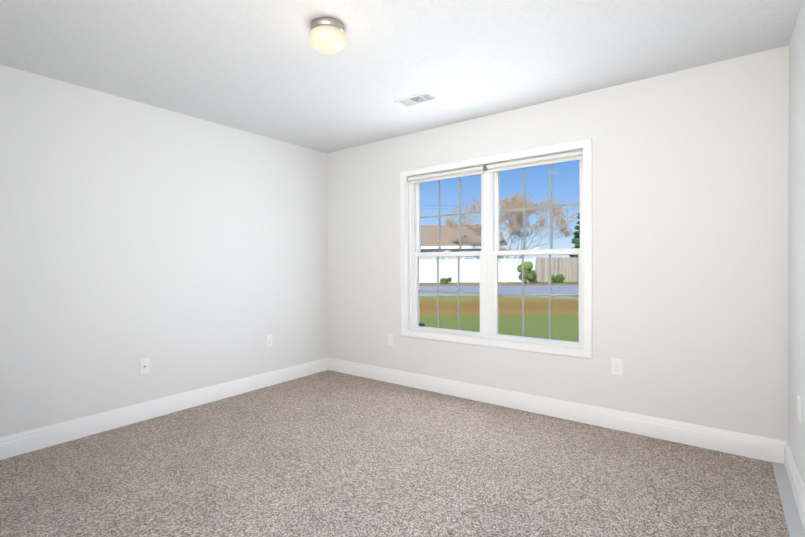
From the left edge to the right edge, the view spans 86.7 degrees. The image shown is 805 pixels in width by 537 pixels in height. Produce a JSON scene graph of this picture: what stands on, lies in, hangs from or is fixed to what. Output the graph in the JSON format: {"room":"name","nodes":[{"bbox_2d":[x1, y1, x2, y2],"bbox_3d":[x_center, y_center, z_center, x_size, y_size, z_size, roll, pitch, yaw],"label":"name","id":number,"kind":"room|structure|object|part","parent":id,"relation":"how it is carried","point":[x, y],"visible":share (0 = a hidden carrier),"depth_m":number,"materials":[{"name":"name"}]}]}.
{"room":"empty bedroom","nodes":[
{"label":"empty bedroom","id":0,"kind":"room"},
{"bbox_2d":[0,64,327,436],"bbox_3d":[-2.076,-0.052,3.306,0.150,2.440,4.181,0,1,37],"label":"wall","id":1,"kind":"structure","parent":0,"point":[183,253],"depth_m":3.26,"materials":[{"name":"white paint"}]},
{"bbox_2d":[139,358,149,374],"bbox_3d":[-1.986,0.756,3.286,0.019,0.116,0.071,0,1,37],"label":"outlet","id":2,"kind":"object","parent":1,"relation":"attached to","point":[144,366],"visible":1,"depth_m":3.29,"materials":[{"name":"white plastic"}]},
{"bbox_2d":[0,358,327,459],"bbox_3d":[-2.001,1.101,3.269,0.017,0.135,3.881,0,1,37],"label":"baseboard","id":3,"kind":"structure","parent":1,"relation":"attached to","point":[16,444],"depth_m":3.25,"materials":[{"name":"white wood"}]},
{"bbox_2d":[266,334,271,346],"bbox_3d":[-1.311,0.711,4.192,0.008,0.116,0.071,0,1,37],"label":"electrical outlet","id":4,"kind":"object","parent":1,"relation":"attached to","point":[268,340],"visible":1,"depth_m":4.18,"materials":[{"name":"white plastic"}]},
{"bbox_2d":[0,370,789,536],"bbox_3d":[-0.459,1.231,2.111,4.174,0.120,4.181,0,1,37],"label":"floor","id":5,"kind":"structure","parent":0,"point":[328,453],"depth_m":2.38,"materials":[{"name":"carpet"}]},
{"bbox_2d":[772,462,804,536],"bbox_3d":[1.054,1.171,0.973,0.055,0.005,3.844,0,1,37],"label":"strip","id":6,"kind":"object","parent":5,"relation":"on","point":[793,519],"visible":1,"depth_m":2.09,"materials":[{"name":"grey wood"}]},
{"bbox_2d":[0,0,802,152],"bbox_3d":[-0.477,-1.329,2.081,4.174,0.120,4.181,0,1,37],"label":"ceiling","id":7,"kind":"structure","parent":0,"point":[265,68],"depth_m":2.51,"materials":[{"name":"white paint"}]},
{"bbox_2d":[308,17,346,53],"bbox_3d":[-0.392,-1.205,2.233,0.199,0.133,0.199,0,1,37],"label":"ceiling light","id":8,"kind":"object","parent":7,"relation":"attached to","point":[326,35],"visible":1,"depth_m":2.17,"materials":[{"name":"white glass"}]},
{"bbox_2d":[394,91,438,107],"bbox_3d":[0.104,-1.293,3.240,0.315,0.046,0.160,0,1,37],"label":"ceiling vent","id":9,"kind":"object","parent":7,"relation":"in","point":[406,102],"visible":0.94,"depth_m":3.24,"materials":[{"name":"white metal"}]},
{"bbox_2d":[326,45,788,440],"bbox_3d":[0.744,-0.076,3.706,3.874,2.440,0.150,0,1,37],"label":"wall","id":10,"kind":"structure","parent":0,"point":[690,234],"depth_m":2.90,"materials":[{"name":"white paint"}]},
{"bbox_2d":[388,333,393,345],"bbox_3d":[-0.118,0.712,4.269,0.071,0.116,0.008,0,1,37],"label":"electrical outlet","id":11,"kind":"object","parent":10,"relation":"attached to","point":[390,339],"visible":1,"depth_m":4.26,"materials":[{"name":"white plastic"}]},
{"bbox_2d":[400,138,592,358],"bbox_3d":[0.723,-0.146,3.697,1.763,1.620,0.156,0,1,37],"label":"window","id":12,"kind":"structure","parent":10,"relation":"in","point":[488,334],"depth_m":3.66,"materials":[{"name":"white plastic"}]},
{"bbox_2d":[406,176,409,329],"bbox_3d":[0.728,-0.145,3.672,1.669,1.548,0.078,0,1,37],"label":"liner","id":13,"kind":"object","parent":12,"relation":"attached to","point":[408,251],"visible":0.09,"depth_m":4.15,"materials":[{"name":"white"}]},
{"bbox_2d":[419,256,479,329],"bbox_3d":[0.425,0.224,3.959,0.667,0.677,0.006,0,1,37],"label":"window grille","id":14,"kind":"object","parent":12,"relation":"attached to","point":[437,291],"depth_m":3.94,"materials":[{"name":"grey plastic"}]},
{"bbox_2d":[420,177,480,251],"bbox_3d":[0.442,-0.499,3.980,0.667,0.699,0.006,0,1,37],"label":"window grille","id":15,"kind":"object","parent":12,"relation":"attached to","point":[478,212],"depth_m":3.95,"materials":[{"name":"grey plastic"}]},
{"bbox_2d":[407,150,582,325],"bbox_3d":[0.728,-0.163,3.678,1.635,1.447,0.091,0,1,37],"label":"window blind","id":16,"kind":"object","parent":12,"relation":"attached to","point":[545,160],"visible":0.88,"depth_m":3.56,"materials":[{"name":"white plastic"}]},
{"bbox_3d":[0.760,-0.142,3.716,1.503,1.420,0.039,0,1,37],"label":"glass","id":17,"kind":"part","parent":12,"relation":"part of","materials":[{"name":"clear glass"}]},
{"bbox_2d":[498,254,577,338],"bbox_3d":[1.087,0.225,3.461,0.667,0.677,0.006,0,1,37],"label":"window grille","id":18,"kind":"object","parent":12,"relation":"attached to","point":[542,296],"depth_m":3.44,"materials":[{"name":"grey plastic"}]},
{"bbox_2d":[499,164,579,249],"bbox_3d":[1.103,-0.498,3.482,0.667,0.699,0.006,0,1,37],"label":"window grille","id":19,"kind":"object","parent":12,"relation":"attached to","point":[550,206],"depth_m":3.46,"materials":[{"name":"grey plastic"}]},
{"bbox_2d":[328,358,787,463],"bbox_3d":[0.702,1.077,3.653,3.874,0.135,0.017,0,1,37],"label":"baseboard","id":20,"kind":"structure","parent":10,"relation":"attached to","point":[751,446],"depth_m":3.13,"materials":[{"name":"white wood"}]},
{"bbox_2d":[611,358,621,375],"bbox_3d":[1.525,0.700,3.033,0.071,0.116,0.008,0,1,37],"label":"electrical outlet","id":21,"kind":"object","parent":10,"relation":"attached to","point":[616,366],"visible":1,"depth_m":3.03,"materials":[{"name":"white plastic"}]},
{"bbox_2d":[788,0,804,488],"bbox_3d":[1.140,-0.046,0.886,0.150,2.440,4.181,0,1,37],"label":"wall","id":22,"kind":"structure","parent":0,"point":[796,306],"depth_m":2.19,"materials":[{"name":"white paint"}]},
{"bbox_2d":[784,442,804,531],"bbox_3d":[1.081,1.106,0.950,0.017,0.135,3.881,0,1,37],"label":"baseboard","id":23,"kind":"structure","parent":22,"relation":"attached to","point":[796,484],"depth_m":2.13,"materials":[{"name":"white wood"}]},
{"bbox_2d":[797,395,800,422],"bbox_3d":[1.960,0.694,2.108,0.007,0.116,0.071,0,1,37],"label":"electrical outlet","id":24,"kind":"object","parent":22,"relation":"attached to","point":[798,408],"visible":1,"depth_m":2.10,"materials":[{"name":"white plastic"}]},
{"label":"outside","id":25,"kind":"structure","parent":0,"visible":0},
{"bbox_2d":[419,266,578,341],"bbox_3d":[22.017,0.728,79.254,280.000,0.300,280.000,0,1,2],"label":"ground","id":26,"kind":"structure","parent":25,"point":[536,311],"depth_m":13.84,"materials":[{"name":"green plant"}]},
{"bbox_2d":[440,277,451,283],"bbox_3d":[3.466,1.038,34.235,0.965,0.679,0.538,0,1,2],"label":"bush","id":27,"kind":"object","parent":26,"relation":"on","point":[444,280],"depth_m":34.10,"materials":[{"name":"green plant"}]},
{"bbox_2d":[419,225,507,263],"bbox_3d":[0.675,-1.651,43.776,18.200,5.570,8.930,0,1,2],"label":"house","id":28,"kind":"structure","parent":26,"relation":"on","point":[467,236],"depth_m":40.19,"materials":[{"name":"brown"}]},
{"bbox_2d":[419,257,534,282],"bbox_3d":[-1.196,0.200,35.260,24.210,2.090,0.210,0,1,2],"label":"fence","id":29,"kind":"object","parent":26,"relation":"on","point":[473,269],"depth_m":35.06,"materials":[{"name":"white plastic"}]},
{"bbox_2d":[419,285,577,295],"bbox_3d":[20.555,1.190,25.576,280.000,0.030,8.600,0,1,2],"label":"road","id":30,"kind":"structure","parent":26,"relation":"on","point":[537,289],"depth_m":25.50,"materials":[{"name":"grey asphalt"}]},
{"bbox_2d":[444,192,578,263],"bbox_3d":[9.563,-3.020,39.357,12.270,8.393,13.489,0,1,2],"label":"tree","id":31,"kind":"object","parent":26,"relation":"on","point":[516,216],"depth_m":36.38,"materials":[{"name":"brown plant"}]},
{"bbox_2d":[517,261,536,282],"bbox_3d":[9.873,0.340,33.863,1.570,1.842,0.904,0,1,2],"label":"bush","id":32,"kind":"object","parent":26,"relation":"on","point":[528,267],"depth_m":33.69,"materials":[{"name":"green plant"}]},
{"bbox_2d":[536,257,577,282],"bbox_3d":[22.910,0.039,34.665,23.928,2.090,0.155,0,1,2],"label":"fence","id":33,"kind":"object","parent":26,"relation":"on","point":[565,270],"depth_m":34.87,"materials":[{"name":"beige wood"}]},
{"bbox_2d":[551,274,564,282],"bbox_3d":[12.398,0.800,34.047,1.158,0.767,0.507,0,1,2],"label":"bush","id":34,"kind":"object","parent":26,"relation":"on","point":[560,278],"depth_m":33.96,"materials":[{"name":"green plant"}]},
{"bbox_2d":[569,212,579,267],"bbox_3d":[20.810,-2.896,49.216,3.730,7.655,3.307,0,1,2],"label":"pine tree","id":35,"kind":"object","parent":26,"relation":"on","point":[574,241],"depth_m":48.85,"materials":[{"name":"green plant"}]}
]}

